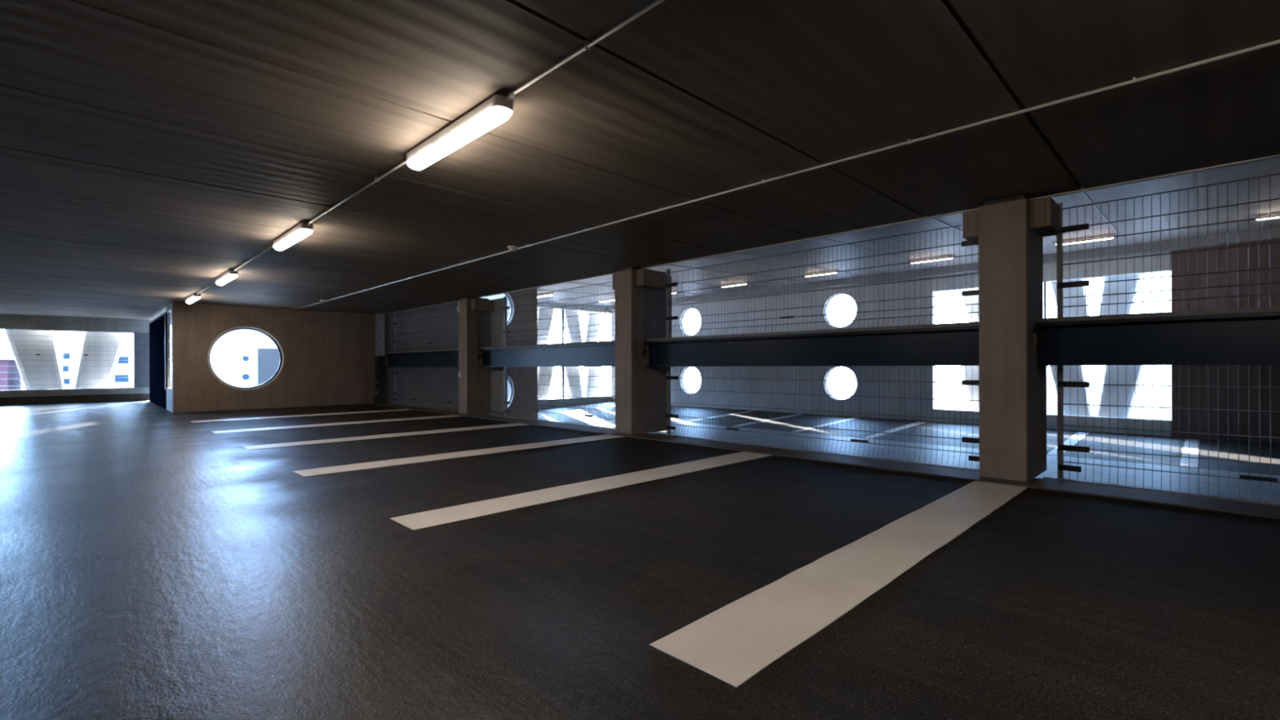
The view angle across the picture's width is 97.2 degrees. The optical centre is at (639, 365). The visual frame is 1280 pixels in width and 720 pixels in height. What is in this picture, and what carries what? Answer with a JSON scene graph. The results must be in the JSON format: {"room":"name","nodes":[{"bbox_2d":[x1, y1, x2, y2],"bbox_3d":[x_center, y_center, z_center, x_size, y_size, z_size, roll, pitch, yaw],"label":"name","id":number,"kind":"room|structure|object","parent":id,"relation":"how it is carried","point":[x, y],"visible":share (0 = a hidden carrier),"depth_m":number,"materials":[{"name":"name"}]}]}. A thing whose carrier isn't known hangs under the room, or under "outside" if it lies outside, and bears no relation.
{"room":"parking garage","nodes":[
{"label":"parking garage","id":0,"kind":"room"},
{"bbox_2d":[0,386,149,397],"bbox_3d":[-20.141,0.798,13.999,12.120,0.200,0.250,0,0,-45],"label":"wall","id":1,"kind":"structure","parent":0,"point":[99,391],"depth_m":16.90,"materials":[{"name":"concrete"}]},
{"bbox_2d":[0,334,133,386],"bbox_3d":[-20.300,-0.171,13.858,11.700,1.740,0.070,0,0,-45],"label":"railing","id":2,"kind":"object","parent":1,"relation":"attached to","point":[11,335],"visible":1,"depth_m":17.03,"materials":[{"name":"black metal"}]},
{"bbox_2d":[0,393,149,405],"bbox_3d":[-20.154,1.008,14.013,12.120,0.220,0.210,0,0,-45],"label":"baseboard","id":3,"kind":"structure","parent":1,"relation":"attached to","point":[135,397],"depth_m":16.94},
{"bbox_2d":[0,314,150,333],"bbox_3d":[-20.148,-1.247,13.999,12.120,0.410,0.250,0,0,-45],"label":"lintel","id":4,"kind":"object","parent":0,"point":[7,322],"visible":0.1,"depth_m":16.93,"materials":[{"name":"concrete"}]},
{"bbox_2d":[133,333,149,387],"bbox_3d":[-15.995,-0.186,18.101,0.370,1.740,0.270,0,0,-45],"label":"wall pier","id":5,"kind":"object","parent":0,"point":[141,354],"visible":0.84,"depth_m":18.00,"materials":[{"name":"concrete"}]},
{"bbox_2d":[165,302,171,412],"bbox_3d":[-11.374,-0.197,13.706,0.120,2.570,1.160,0,0,-45],"label":"wall","id":6,"kind":"structure","parent":0,"point":[168,308],"depth_m":13.67,"materials":[{"name":"concrete"}]},
{"bbox_2d":[148,311,167,409],"bbox_3d":[-13.504,-0.130,15.811,0.100,2.450,4.830,0,0,-45],"label":"door","id":7,"kind":"structure","parent":6,"relation":"in","point":[157,326],"depth_m":15.41,"materials":[{"name":"blue metal"}]},
{"bbox_2d":[167,312,171,387],"bbox_3d":[-11.382,-0.397,13.699,0.060,1.870,1.160,0,0,-45],"label":"window","id":8,"kind":"structure","parent":6,"relation":"in","point":[169,324],"depth_m":14.06,"materials":[{"name":"metal"}]},
{"bbox_2d":[171,288,537,419],"bbox_3d":[-7.338,-0.149,16.710,10.080,5.846,0.260,0,0,-45],"label":"wall","id":9,"kind":"structure","parent":0,"point":[322,349],"depth_m":15.27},
{"bbox_2d":[361,313,362,403],"bbox_3d":[-7.880,-0.214,15.986,0.012,2.540,0.004,0,0,-45],"label":"trim","id":10,"kind":"structure","parent":9,"relation":"attached to","point":[362,313],"depth_m":15.99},
{"bbox_2d":[491,376,514,413],"bbox_3d":[-4.917,0.865,19.043,1.480,1.480,0.174,0,0,-45],"label":"window","id":11,"kind":"structure","parent":9,"relation":"in","point":[510,396],"depth_m":19.48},
{"bbox_2d":[504,293,514,325],"bbox_3d":[-4.926,-1.955,19.043,1.480,1.480,0.174,0,0,-45],"label":"window","id":12,"kind":"structure","parent":9,"relation":"in","point":[505,295],"depth_m":19.49,"materials":[{"name":"glass"}]},
{"bbox_2d":[364,403,1279,519],"bbox_3d":[1.460,1.037,7.009,0.460,0.012,25.900,0,0,-45],"label":"curb","id":13,"kind":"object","parent":9,"relation":"attached to","point":[1270,511],"depth_m":5.44,"materials":[{"name":"concrete"}]},
{"bbox_2d":[373,313,386,403],"bbox_3d":[-7.461,-0.211,16.151,0.260,2.570,0.260,0,0,-45],"label":"pillar","id":14,"kind":"structure","parent":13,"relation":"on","point":[380,397],"depth_m":16.09,"materials":[{"name":"black metal"}]},
{"bbox_2d":[458,297,504,414],"bbox_3d":[-3.547,-0.225,12.710,0.970,2.570,0.700,0,0,-45],"label":"concrete column","id":15,"kind":"structure","parent":13,"relation":"on","point":[474,314],"depth_m":12.38,"materials":[{"name":"beige concrete"}]},
{"bbox_2d":[385,348,458,367],"bbox_3d":[-5.502,-0.188,14.517,0.220,0.430,4.900,0,0,-45],"label":"steel beam","id":16,"kind":"structure","parent":15,"relation":"attached to","point":[449,357],"depth_m":14.49,"materials":[{"name":"metal"}]},
{"bbox_2d":[391,306,458,411],"bbox_3d":[-5.441,-0.178,14.690,0.130,2.630,5.040,0,0,-45],"label":"mesh panel","id":17,"kind":"object","parent":15,"relation":"attached to","point":[405,321],"visible":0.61,"depth_m":15.16,"materials":[{"name":"metal"}]},
{"bbox_2d":[456,302,459,312],"bbox_3d":[-4.017,-1.298,12.444,0.067,0.240,0.060,0,0,-45],"label":"wall hook","id":18,"kind":"object","parent":15,"relation":"attached to","point":[458,309],"visible":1,"depth_m":12.43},
{"bbox_2d":[457,372,462,377],"bbox_3d":[-3.965,0.202,12.406,0.055,0.120,0.100,0,0,-45],"label":"wall socket","id":19,"kind":"object","parent":15,"relation":"attached to","point":[460,375],"visible":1,"depth_m":12.38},
{"bbox_2d":[612,266,673,434],"bbox_3d":[0.081,-0.237,9.054,0.970,2.570,0.700,0,0,-45],"label":"concrete column","id":20,"kind":"structure","parent":13,"relation":"on","point":[640,294],"depth_m":8.75,"materials":[{"name":"brown concrete"}]},
{"bbox_2d":[478,340,614,366],"bbox_3d":[-1.815,-0.201,10.801,0.220,0.430,4.730,0,0,-45],"label":"steel beam","id":21,"kind":"structure","parent":20,"relation":"attached to","point":[593,353],"depth_m":10.55,"materials":[{"name":"metal"}]},
{"bbox_2d":[487,281,615,429],"bbox_3d":[-1.701,-0.191,10.921,0.130,2.630,4.700,0,0,-45],"label":"mesh panel","id":22,"kind":"object","parent":20,"relation":"attached to","point":[499,331],"visible":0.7,"depth_m":11.69,"materials":[{"name":"metal"}]},
{"bbox_2d":[962,195,1060,481],"bbox_3d":[3.638,-0.250,5.469,0.970,2.570,0.700,0,0,-45],"label":"concrete column","id":23,"kind":"structure","parent":13,"relation":"on","point":[1009,233],"depth_m":5.13,"materials":[{"name":"brown concrete"}]},
{"bbox_2d":[644,321,978,366],"bbox_3d":[1.781,-0.213,7.177,0.220,0.430,4.640,0,0,-45],"label":"steel beam","id":24,"kind":"structure","parent":23,"relation":"attached to","point":[957,344],"depth_m":6.68,"materials":[{"name":"metal"}]},
{"bbox_2d":[654,224,979,471],"bbox_3d":[1.898,-0.204,7.293,0.130,2.630,4.600,0,0,-45],"label":"mesh panel","id":25,"kind":"object","parent":23,"relation":"attached to","point":[966,293],"visible":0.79,"depth_m":6.98,"materials":[{"name":"metal"}]},
{"bbox_2d":[1035,306,1279,365],"bbox_3d":[5.334,-0.226,3.596,0.220,0.430,4.650,0,0,-45],"label":"steel beam","id":26,"kind":"structure","parent":23,"relation":"attached to","point":[1242,335],"depth_m":4.61,"materials":[{"name":"metal"}]},
{"bbox_2d":[1042,173,1279,506],"bbox_3d":[5.448,-0.216,3.716,0.130,2.630,4.600,0,0,-45],"label":"mesh panel","id":27,"kind":"object","parent":23,"relation":"attached to","point":[1060,285],"visible":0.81,"depth_m":4.83,"materials":[{"name":"metal"}]},
{"bbox_2d":[384,154,1279,314],"bbox_3d":[1.621,-1.528,7.178,0.040,0.024,25.900,0,0,-45],"label":"trim","id":28,"kind":"structure","parent":9,"relation":"attached to","point":[1082,189],"depth_m":5.76,"materials":[{"name":"metal"}]},
{"bbox_2d":[480,293,510,401],"bbox_3d":[-6.438,-0.280,22.780,0.250,6.100,7.090,0,0,-45],"label":"wall","id":29,"kind":"structure","parent":0,"point":[500,295],"depth_m":21.40,"materials":[{"name":"paint"}]},
{"bbox_2d":[537,395,611,408],"bbox_3d":[-5.144,2.071,28.874,10.160,0.690,0.250,0,0,-45],"label":"wall","id":30,"kind":"structure","parent":0,"point":[561,402],"depth_m":30.03,"materials":[{"name":"concrete"}]},
{"bbox_2d":[537,366,609,398],"bbox_3d":[-5.244,0.846,28.786,9.900,1.760,0.080,0,0,-45],"label":"railing","id":31,"kind":"object","parent":30,"relation":"attached to","point":[562,373],"visible":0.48,"depth_m":29.92,"materials":[{"name":"black metal"}]},
{"bbox_2d":[537,302,611,313],"bbox_3d":[-5.162,-3.224,28.874,10.160,0.420,0.250,0,0,-45],"label":"wall","id":32,"kind":"structure","parent":0,"point":[583,308],"depth_m":30.55,"materials":[{"name":"concrete"}]},
{"bbox_2d":[0,400,1279,719],"bbox_3d":[-7.262,1.213,4.271,16.700,0.280,34.300,0,0,-45],"label":"floor","id":33,"kind":"structure","parent":0,"point":[155,564],"depth_m":2.67,"materials":[{"name":"asphalt"}]},
{"bbox_2d":[4,328,64,389],"bbox_3d":[-18.238,-0.173,16.996,1.340,2.570,0.500,0,0,-45],"label":"column","id":34,"kind":"structure","parent":33,"relation":"on","point":[25,363],"depth_m":16.86,"materials":[{"name":"concrete"}]},
{"bbox_2d":[73,331,126,388],"bbox_3d":[-17.208,-0.177,18.018,1.340,2.570,0.500,0,0,-45],"label":"column","id":35,"kind":"structure","parent":33,"relation":"on","point":[86,377],"depth_m":17.79,"materials":[{"name":"concrete"}]},
{"bbox_2d":[190,408,409,422],"bbox_3d":[-7.138,1.072,12.331,4.210,0.006,0.404,0,0,-45],"label":"parking line","id":36,"kind":"object","parent":33,"relation":"on","point":[268,417],"visible":0.99,"depth_m":12.08,"materials":[{"name":"paint"}]},
{"bbox_2d":[210,414,461,433],"bbox_3d":[-5.377,1.066,10.556,4.210,0.006,0.404,0,0,-45],"label":"parking line","id":37,"kind":"object","parent":33,"relation":"on","point":[451,415],"visible":1,"depth_m":10.19,"materials":[{"name":"paint"}]},
{"bbox_2d":[242,422,528,449],"bbox_3d":[-3.617,1.060,8.781,4.210,0.006,0.405,0,0,-45],"label":"parking line","id":38,"kind":"object","parent":33,"relation":"on","point":[371,437],"visible":1,"depth_m":8.39,"materials":[{"name":"paint"}]},
{"bbox_2d":[292,434,622,476],"bbox_3d":[-1.856,1.054,7.007,4.210,0.006,0.405,0,0,-45],"label":"parking line","id":39,"kind":"object","parent":33,"relation":"on","point":[313,472],"visible":1,"depth_m":6.54,"materials":[{"name":"paint"}]},
{"bbox_2d":[389,451,771,530],"bbox_3d":[-0.095,1.047,5.232,4.210,0.006,0.405,0,0,-45],"label":"parking line","id":40,"kind":"object","parent":33,"relation":"on","point":[421,520],"visible":1,"depth_m":4.60,"materials":[{"name":"paint"}]},
{"bbox_2d":[648,480,1027,688],"bbox_3d":[1.666,1.041,3.457,4.210,0.006,0.404,0,0,-45],"label":"parking line","id":41,"kind":"object","parent":33,"relation":"on","point":[731,644],"visible":1,"depth_m":2.58,"materials":[{"name":"paint"}]},
{"bbox_2d":[0,0,1279,323],"bbox_3d":[-7.272,-1.637,4.271,16.700,0.280,34.300,0,0,-45],"label":"ceiling","id":42,"kind":"structure","parent":0,"point":[151,150],"depth_m":3.58,"materials":[{"name":"concrete"}]},
{"bbox_2d":[186,293,200,303],"bbox_3d":[-9.441,-1.424,11.909,0.122,0.130,1.405,0,0,-45],"label":"ceiling lamp","id":43,"kind":"object","parent":42,"relation":"attached to","point":[195,296],"visible":0.99,"depth_m":11.62,"materials":[{"name":"plastic"}]},
{"bbox_2d":[186,296,200,303],"bbox_3d":[-9.441,-1.383,11.909,0.122,0.050,1.220,0,0,-45],"label":"diffuser","id":44,"kind":"object","parent":43,"relation":"attached to","point":[190,300],"depth_m":11.76,"materials":[{"name":"plastic"}]},
{"bbox_2d":[197,282,215,293],"bbox_3d":[-8.085,-1.475,10.543,0.026,0.036,2.460,0,0,-45],"label":"conduit","id":45,"kind":"object","parent":42,"relation":"attached to","point":[213,283],"visible":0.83,"depth_m":10.59,"materials":[{"name":"metal"}]},
{"bbox_2d":[215,269,238,285],"bbox_3d":[-6.729,-1.433,9.176,0.122,0.130,1.405,0,0,-45],"label":"ceiling lamp","id":46,"kind":"object","parent":42,"relation":"attached to","point":[229,275],"visible":1,"depth_m":8.95,"materials":[{"name":"plastic"}]},
{"bbox_2d":[216,274,237,285],"bbox_3d":[-6.729,-1.393,9.176,0.122,0.050,1.220,0,0,-45],"label":"diffuser","id":47,"kind":"object","parent":46,"relation":"attached to","point":[225,278],"depth_m":9.05,"materials":[{"name":"plastic"}]},
{"bbox_2d":[234,244,273,271],"bbox_3d":[-5.321,-1.485,7.757,0.026,0.036,2.610,0,0,-45],"label":"conduit","id":48,"kind":"object","parent":42,"relation":"attached to","point":[268,248],"visible":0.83,"depth_m":7.66,"materials":[{"name":"metal"}]},
{"bbox_2d":[272,221,313,250],"bbox_3d":[-3.912,-1.443,6.337,0.122,0.130,1.405,0,0,-45],"label":"ceiling lamp","id":49,"kind":"object","parent":42,"relation":"attached to","point":[302,230],"visible":0.99,"depth_m":6.14,"materials":[{"name":"plastic"}]},
{"bbox_2d":[309,160,405,223],"bbox_3d":[-2.549,-1.495,4.963,0.026,0.036,2.480,0,0,-45],"label":"conduit","id":50,"kind":"object","parent":42,"relation":"attached to","point":[376,179],"visible":0.83,"depth_m":4.74,"materials":[{"name":"metal"}]},
{"bbox_2d":[405,91,515,170],"bbox_3d":[-1.186,-1.453,3.590,0.122,0.130,1.405,0,0,-45],"label":"ceiling lamp","id":51,"kind":"object","parent":42,"relation":"attached to","point":[498,108],"visible":1,"depth_m":3.42,"materials":[{"name":"plastic"}]},
{"bbox_2d":[507,245,517,251],"bbox_3d":[-1.618,-1.485,7.162,0.124,0.062,0.124,0,0,-45],"label":"smoke detector","id":52,"kind":"object","parent":42,"relation":"attached to","point":[512,248],"visible":1,"depth_m":7.12,"materials":[{"name":"plastic"}]},
{"bbox_2d":[512,0,665,94],"bbox_3d":[0.205,-1.504,2.188,0.026,0.036,2.560,0,0,-45],"label":"conduit","id":53,"kind":"object","parent":42,"relation":"attached to","point":[588,44],"visible":1,"depth_m":2.62,"materials":[{"name":"metal"}]},
{"bbox_2d":[293,39,1279,310],"bbox_3d":[-3.026,-1.498,8.695,0.026,0.026,17.200,0,0,-45],"label":"conduit","id":54,"kind":"object","parent":42,"relation":"attached to","point":[1135,80],"visible":1,"depth_m":3.66,"materials":[{"name":"metal"}]},
{"bbox_2d":[537,157,1279,306],"bbox_3d":[4.435,-3.348,15.893,16.900,0.824,34.300,0,0,-45],"label":"ceiling","id":55,"kind":"structure","parent":0,"point":[1268,166],"depth_m":14.18,"materials":[{"name":"concrete"}]},
{"bbox_2d":[537,293,553,297],"bbox_3d":[-4.225,-3.108,24.838,0.122,0.130,1.385,-3,2,-45],"label":"ceiling lamp","id":56,"kind":"object","parent":55,"relation":"attached to","point":[550,294],"visible":0.58,"depth_m":24.78,"materials":[{"name":"plastic"}]},
{"bbox_2d":[598,298,614,302],"bbox_3d":[-1.597,-3.241,27.868,0.122,0.130,1.385,-3,2,-45],"label":"ceiling lamp","id":57,"kind":"object","parent":55,"relation":"attached to","point":[611,300],"visible":0.52,"depth_m":27.85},
{"bbox_2d":[720,281,748,287],"bbox_3d":[3.756,-3.263,22.614,0.122,0.130,1.385,-3,2,-45],"label":"ceiling lamp","id":58,"kind":"object","parent":55,"relation":"attached to","point":[741,282],"visible":0.67,"depth_m":22.49,"materials":[{"name":"plastic"}]},
{"bbox_2d":[803,269,839,276],"bbox_3d":[6.397,-3.272,19.952,0.122,0.130,1.385,-3,2,-45],"label":"ceiling lamp","id":59,"kind":"object","parent":55,"relation":"attached to","point":[829,271],"visible":0.62,"depth_m":19.89,"materials":[{"name":"plastic"}]},
{"bbox_2d":[805,272,836,276],"bbox_3d":[6.398,-3.232,19.953,0.122,0.050,1.200,-3,2,-45],"label":"diffuser","id":60,"kind":"object","parent":59,"relation":"attached to","point":[811,273],"depth_m":20.05,"materials":[{"name":"plastic"}]},
{"bbox_2d":[908,254,955,263],"bbox_3d":[8.968,-3.281,17.361,0.122,0.130,1.385,-3,2,-45],"label":"ceiling lamp","id":61,"kind":"object","parent":55,"relation":"attached to","point":[950,255],"visible":0.66,"depth_m":17.31,"materials":[{"name":"plastic"}]},
{"bbox_2d":[911,257,952,263],"bbox_3d":[8.969,-3.241,17.362,0.122,0.050,1.200,-3,2,-45],"label":"diffuser","id":62,"kind":"object","parent":61,"relation":"attached to","point":[919,260],"depth_m":17.43,"materials":[{"name":"plastic"}]},
{"bbox_2d":[1051,233,1118,244],"bbox_3d":[11.588,-3.290,14.720,0.122,0.130,1.385,-3,2,-45],"label":"ceiling lamp","id":63,"kind":"object","parent":55,"relation":"attached to","point":[1110,235],"visible":0.68,"depth_m":14.62,"materials":[{"name":"plastic"}]},
{"bbox_2d":[1055,237,1113,244],"bbox_3d":[11.589,-3.250,14.721,0.122,0.050,1.200,-3,2,-45],"label":"diffuser","id":64,"kind":"object","parent":63,"relation":"attached to","point":[1078,239],"depth_m":14.72,"materials":[{"name":"plastic"}]},
{"bbox_2d":[1249,212,1279,220],"bbox_3d":[14.145,-3.299,12.143,0.122,0.130,1.385,-3,2,-45],"label":"ceiling lamp","id":65,"kind":"object","parent":55,"relation":"attached to","point":[1277,213],"visible":0.6,"depth_m":12.42,"materials":[{"name":"plastic"}]},
{"bbox_2d":[1256,216,1279,220],"bbox_3d":[14.146,-3.259,12.144,0.122,0.050,1.200,-3,2,-45],"label":"diffuser","id":66,"kind":"object","parent":65,"relation":"attached to","point":[1256,216],"depth_m":12.43,"materials":[{"name":"plastic"}]},
{"bbox_2d":[537,401,1279,475],"bbox_3d":[4.455,2.361,15.893,16.900,0.804,34.300,0,0,-45],"label":"deck","id":67,"kind":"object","parent":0,"point":[944,429],"visible":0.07,"depth_m":16.68,"materials":[{"name":"concrete"}]},
{"bbox_2d":[537,366,553,399],"bbox_3d":[-5.172,0.926,29.956,1.338,2.480,0.500,0,0,-45],"label":"column","id":68,"kind":"structure","parent":67,"relation":"on","point":[547,371],"depth_m":29.72,"materials":[{"name":"concrete"}]},
{"bbox_2d":[560,366,582,398],"bbox_3d":[-3.795,0.921,31.322,1.338,2.480,0.500,0,0,-45],"label":"column","id":69,"kind":"structure","parent":67,"relation":"on","point":[569,368],"depth_m":31.12,"materials":[{"name":"concrete"}]},
{"bbox_2d":[582,366,601,396],"bbox_3d":[-2.765,0.918,32.344,1.338,2.480,0.500,0,0,-45],"label":"column","id":70,"kind":"structure","parent":67,"relation":"on","point":[590,368],"depth_m":32.04,"materials":[{"name":"concrete"}]},
{"bbox_2d":[682,410,751,422],"bbox_3d":[3.352,2.083,23.463,4.600,0.149,0.287,0,0,-45],"label":"parking line","id":71,"kind":"object","parent":67,"relation":"on","point":[748,411],"visible":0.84,"depth_m":23.46,"materials":[{"name":"paint"}]},
{"bbox_2d":[733,413,803,426],"bbox_3d":[5.029,2.078,21.773,4.600,0.149,0.288,0,0,-45],"label":"parking line","id":72,"kind":"object","parent":67,"relation":"on","point":[773,419],"visible":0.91,"depth_m":21.71,"materials":[{"name":"paint"}]},
{"bbox_2d":[792,417,859,431],"bbox_3d":[6.712,2.072,20.077,4.600,0.149,0.287,0,0,-45],"label":"parking line","id":73,"kind":"object","parent":67,"relation":"on","point":[853,418],"visible":0.91,"depth_m":19.87,"materials":[{"name":"paint"}]},
{"bbox_2d":[863,422,925,438],"bbox_3d":[8.388,2.066,18.387,4.600,0.149,0.288,0,0,-45],"label":"parking line","id":74,"kind":"object","parent":67,"relation":"on","point":[916,423],"visible":0.86,"depth_m":18.28,"materials":[{"name":"paint"}]},
{"bbox_2d":[960,365,978,410],"bbox_3d":[11.898,0.686,19.885,0.500,2.560,1.179,0,0,-45],"label":"column","id":75,"kind":"structure","parent":67,"relation":"on","point":[971,371],"depth_m":19.79,"materials":[{"name":"concrete"}]},
{"bbox_2d":[1047,431,1089,454],"bbox_3d":[11.579,2.055,15.172,4.600,0.149,0.288,0,0,-45],"label":"parking line","id":76,"kind":"object","parent":67,"relation":"on","point":[1081,434],"visible":0.71,"depth_m":15.44,"materials":[{"name":"paint"}]},
{"bbox_2d":[1049,365,1092,416],"bbox_3d":[13.729,0.680,18.040,0.500,2.560,1.179,0,0,-45],"label":"column","id":77,"kind":"structure","parent":67,"relation":"on","point":[1069,373],"depth_m":17.75,"materials":[{"name":"concrete"}]},
{"bbox_2d":[1097,364,1142,417],"bbox_3d":[14.628,0.677,17.134,0.500,2.560,1.179,0,0,-45],"label":"column","id":78,"kind":"structure","parent":67,"relation":"on","point":[1133,371],"depth_m":16.98,"materials":[{"name":"concrete"}]},
{"bbox_2d":[1180,439,1199,467],"bbox_3d":[13.213,2.049,13.525,4.600,0.149,0.288,0,0,-45],"label":"parking line","id":79,"kind":"object","parent":67,"relation":"on","point":[1193,443],"visible":0.79,"depth_m":13.28,"materials":[{"name":"paint"}]},
{"bbox_2d":[586,420,1279,502],"bbox_3d":[5.166,2.324,10.682,10.530,0.352,25.900,0,0,-45],"label":"floor","id":80,"kind":"structure","parent":0,"point":[1051,460],"depth_m":12.67,"materials":[{"name":"concrete"}]},
{"bbox_2d":[606,226,1279,311],"bbox_3d":[9.841,-3.309,20.340,0.280,0.260,33.000,0,0,-45],"label":"beam","id":81,"kind":"structure","parent":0,"point":[1169,245],"depth_m":17.24,"materials":[{"name":"concrete"}]},
{"bbox_2d":[539,289,613,295],"bbox_3d":[-1.913,-3.236,25.414,9.900,0.325,0.040,0,0,-45],"label":"trim","id":82,"kind":"structure","parent":81,"relation":"attached to","point":[540,290],"depth_m":24.49,"materials":[{"name":"metal"}]},
{"bbox_2d":[540,297,614,302],"bbox_3d":[-3.702,-3.229,27.217,9.900,0.325,0.040,0,0,-45],"label":"trim","id":83,"kind":"structure","parent":81,"relation":"attached to","point":[540,297],"depth_m":27.50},
{"bbox_2d":[568,282,704,294],"bbox_3d":[-2.040,-3.151,21.709,15.300,0.492,0.040,0,0,-45],"label":"trim","id":84,"kind":"structure","parent":81,"relation":"attached to","point":[569,282],"depth_m":22.15,"materials":[{"name":"metal"}]},
{"bbox_2d":[672,280,751,289],"bbox_3d":[-0.251,-3.158,19.906,15.300,0.492,0.040,0,0,-45],"label":"trim","id":85,"kind":"structure","parent":81,"relation":"attached to","point":[673,281],"depth_m":22.80,"materials":[{"name":"metal"}]},
{"bbox_2d":[666,264,802,283],"bbox_3d":[1.538,-3.164,18.103,15.300,0.492,0.040,0,0,-45],"label":"trim","id":86,"kind":"structure","parent":81,"relation":"attached to","point":[667,264],"depth_m":19.41,"materials":[{"name":"metal"}]},
{"bbox_2d":[736,252,864,276],"bbox_3d":[3.327,-3.170,16.300,15.300,0.492,0.040,0,0,-45],"label":"trim","id":87,"kind":"structure","parent":81,"relation":"attached to","point":[737,252],"depth_m":17.69,"materials":[{"name":"metal"}]},
{"bbox_2d":[820,237,936,267],"bbox_3d":[5.116,-3.176,14.497,15.300,0.492,0.040,0,0,-45],"label":"trim","id":88,"kind":"structure","parent":81,"relation":"attached to","point":[820,237],"depth_m":15.71,"materials":[{"name":"metal"}]},
{"bbox_2d":[932,217,962,231],"bbox_3d":[6.905,-3.183,12.694,15.300,0.492,0.040,0,0,-45],"label":"trim","id":89,"kind":"structure","parent":81,"relation":"attached to","point":[934,219],"depth_m":12.60,"materials":[{"name":"metal"}]},
{"bbox_2d":[1080,187,1128,245],"bbox_3d":[8.694,-3.189,10.891,15.300,0.492,0.040,0,0,-45],"label":"trim","id":90,"kind":"structure","parent":81,"relation":"attached to","point":[1084,193],"depth_m":12.10,"materials":[{"name":"metal"}]},
{"bbox_2d":[1259,186,1279,230],"bbox_3d":[10.483,-3.195,9.088,15.300,0.492,0.040,0,0,-45],"label":"trim","id":91,"kind":"structure","parent":81,"relation":"attached to","point":[1277,193],"depth_m":11.60,"materials":[{"name":"metal"}]},
{"bbox_2d":[611,239,1279,444],"bbox_3d":[10.055,-0.720,20.544,0.300,5.440,33.000,0,0,-45],"label":"wall","id":92,"kind":"structure","parent":0,"point":[888,291],"depth_m":20.00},
{"bbox_2d":[680,366,694,394],"bbox_3d":[2.591,0.704,28.094,0.050,1.384,1.384,0,0,-45],"label":"window","id":93,"kind":"structure","parent":92,"relation":"in","point":[689,366],"depth_m":28.41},
{"bbox_2d":[680,307,695,335],"bbox_3d":[2.581,-2.196,28.094,0.050,1.384,1.384,0,0,-45],"label":"window","id":94,"kind":"structure","parent":92,"relation":"in","point":[691,308],"depth_m":28.42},
{"bbox_2d":[824,293,853,327],"bbox_3d":[8.054,-2.215,22.578,0.050,1.384,1.384,0,0,-45],"label":"window","id":95,"kind":"structure","parent":92,"relation":"in","point":[840,293],"depth_m":22.87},
{"bbox_2d":[825,365,852,399],"bbox_3d":[8.064,0.685,22.578,0.050,1.384,1.384,0,0,-45],"label":"window","id":96,"kind":"structure","parent":92,"relation":"in","point":[838,366],"depth_m":22.88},
{"bbox_2d":[1043,281,1046,318],"bbox_3d":[12.771,-0.567,17.773,0.070,4.180,0.060,0,0,-45],"label":"trim","id":97,"kind":"structure","parent":92,"relation":"on","point":[1044,282],"depth_m":17.74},
{"bbox_3d":[4.800,-0.505,16.245,15.900,0.773,34.300,0,0,-45],"label":"deck","id":98,"kind":"object","parent":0,"visible":0},
{"bbox_2d":[537,307,554,344],"bbox_3d":[-5.182,-2.014,29.956,1.338,2.440,0.500,0,0,-45],"label":"column","id":99,"kind":"structure","parent":98,"relation":"on","point":[551,310],"depth_m":29.77,"materials":[{"name":"concrete"}]},
{"bbox_2d":[560,309,582,342],"bbox_3d":[-3.805,-2.019,31.322,1.338,2.440,0.500,0,0,-45],"label":"column","id":100,"kind":"structure","parent":98,"relation":"on","point":[571,312],"depth_m":31.09,"materials":[{"name":"concrete"}]},
{"bbox_2d":[582,311,601,342],"bbox_3d":[-2.776,-2.022,32.343,1.338,2.440,0.500,0,0,-45],"label":"column","id":101,"kind":"structure","parent":98,"relation":"on","point":[586,317],"depth_m":32.06,"materials":[{"name":"concrete"}]},
{"bbox_2d":[961,288,978,322],"bbox_3d":[11.888,-2.168,19.885,0.500,2.550,1.178,0,0,-45],"label":"column","id":102,"kind":"structure","parent":98,"relation":"on","point":[970,299],"depth_m":19.76,"materials":[{"name":"concrete"}]},
{"bbox_2d":[1050,279,1089,317],"bbox_3d":[13.719,-2.175,18.040,0.500,2.550,1.178,0,0,-45],"label":"column","id":103,"kind":"structure","parent":98,"relation":"on","point":[1080,291],"depth_m":17.75,"materials":[{"name":"concrete"}]},
{"bbox_2d":[1098,273,1142,315],"bbox_3d":[14.618,-2.178,17.134,0.500,2.550,1.178,0,0,-45],"label":"column","id":104,"kind":"structure","parent":98,"relation":"on","point":[1115,287],"depth_m":16.98,"materials":[{"name":"concrete"}]},
{"bbox_3d":[-5.153,-0.564,28.874,10.160,1.060,0.250,0,0,-45],"label":"wall","id":105,"kind":"structure","parent":0,"visible":0},
{"bbox_2d":[537,309,609,342],"bbox_3d":[-5.254,-2.054,28.786,9.900,1.920,0.080,0,0,-45],"label":"railing","id":106,"kind":"object","parent":105,"relation":"attached to","point":[562,320],"visible":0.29,"depth_m":29.93,"materials":[{"name":"black metal"}]},
{"label":"outside","id":107,"kind":"structure","parent":0,"visible":0},
{"bbox_2d":[21,373,1171,419],"bbox_3d":[-52.498,5.931,131.022,410.000,0.400,380.000,0,0,-45],"label":"ground","id":108,"kind":"structure","parent":107,"point":[943,390],"depth_m":112.41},
{"bbox_2d":[0,355,21,390],"bbox_3d":[-39.315,2.560,31.278,6.530,6.250,10.200,0,0,-45],"label":"house","id":109,"kind":"structure","parent":108,"relation":"on","point":[7,362],"depth_m":30.61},
{"bbox_2d":[53,330,149,400],"bbox_3d":[-35.615,-4.703,37.086,5.800,20.750,13.200,0,0,-45],"label":"house","id":110,"kind":"structure","parent":108,"relation":"on","point":[67,349],"depth_m":31.83,"materials":[{"name":"paint"}]},
{"bbox_2d":[207,326,284,390],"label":"round window","id":111,"kind":"structure","parent":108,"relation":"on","point":[242,357],"depth_m":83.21,"materials":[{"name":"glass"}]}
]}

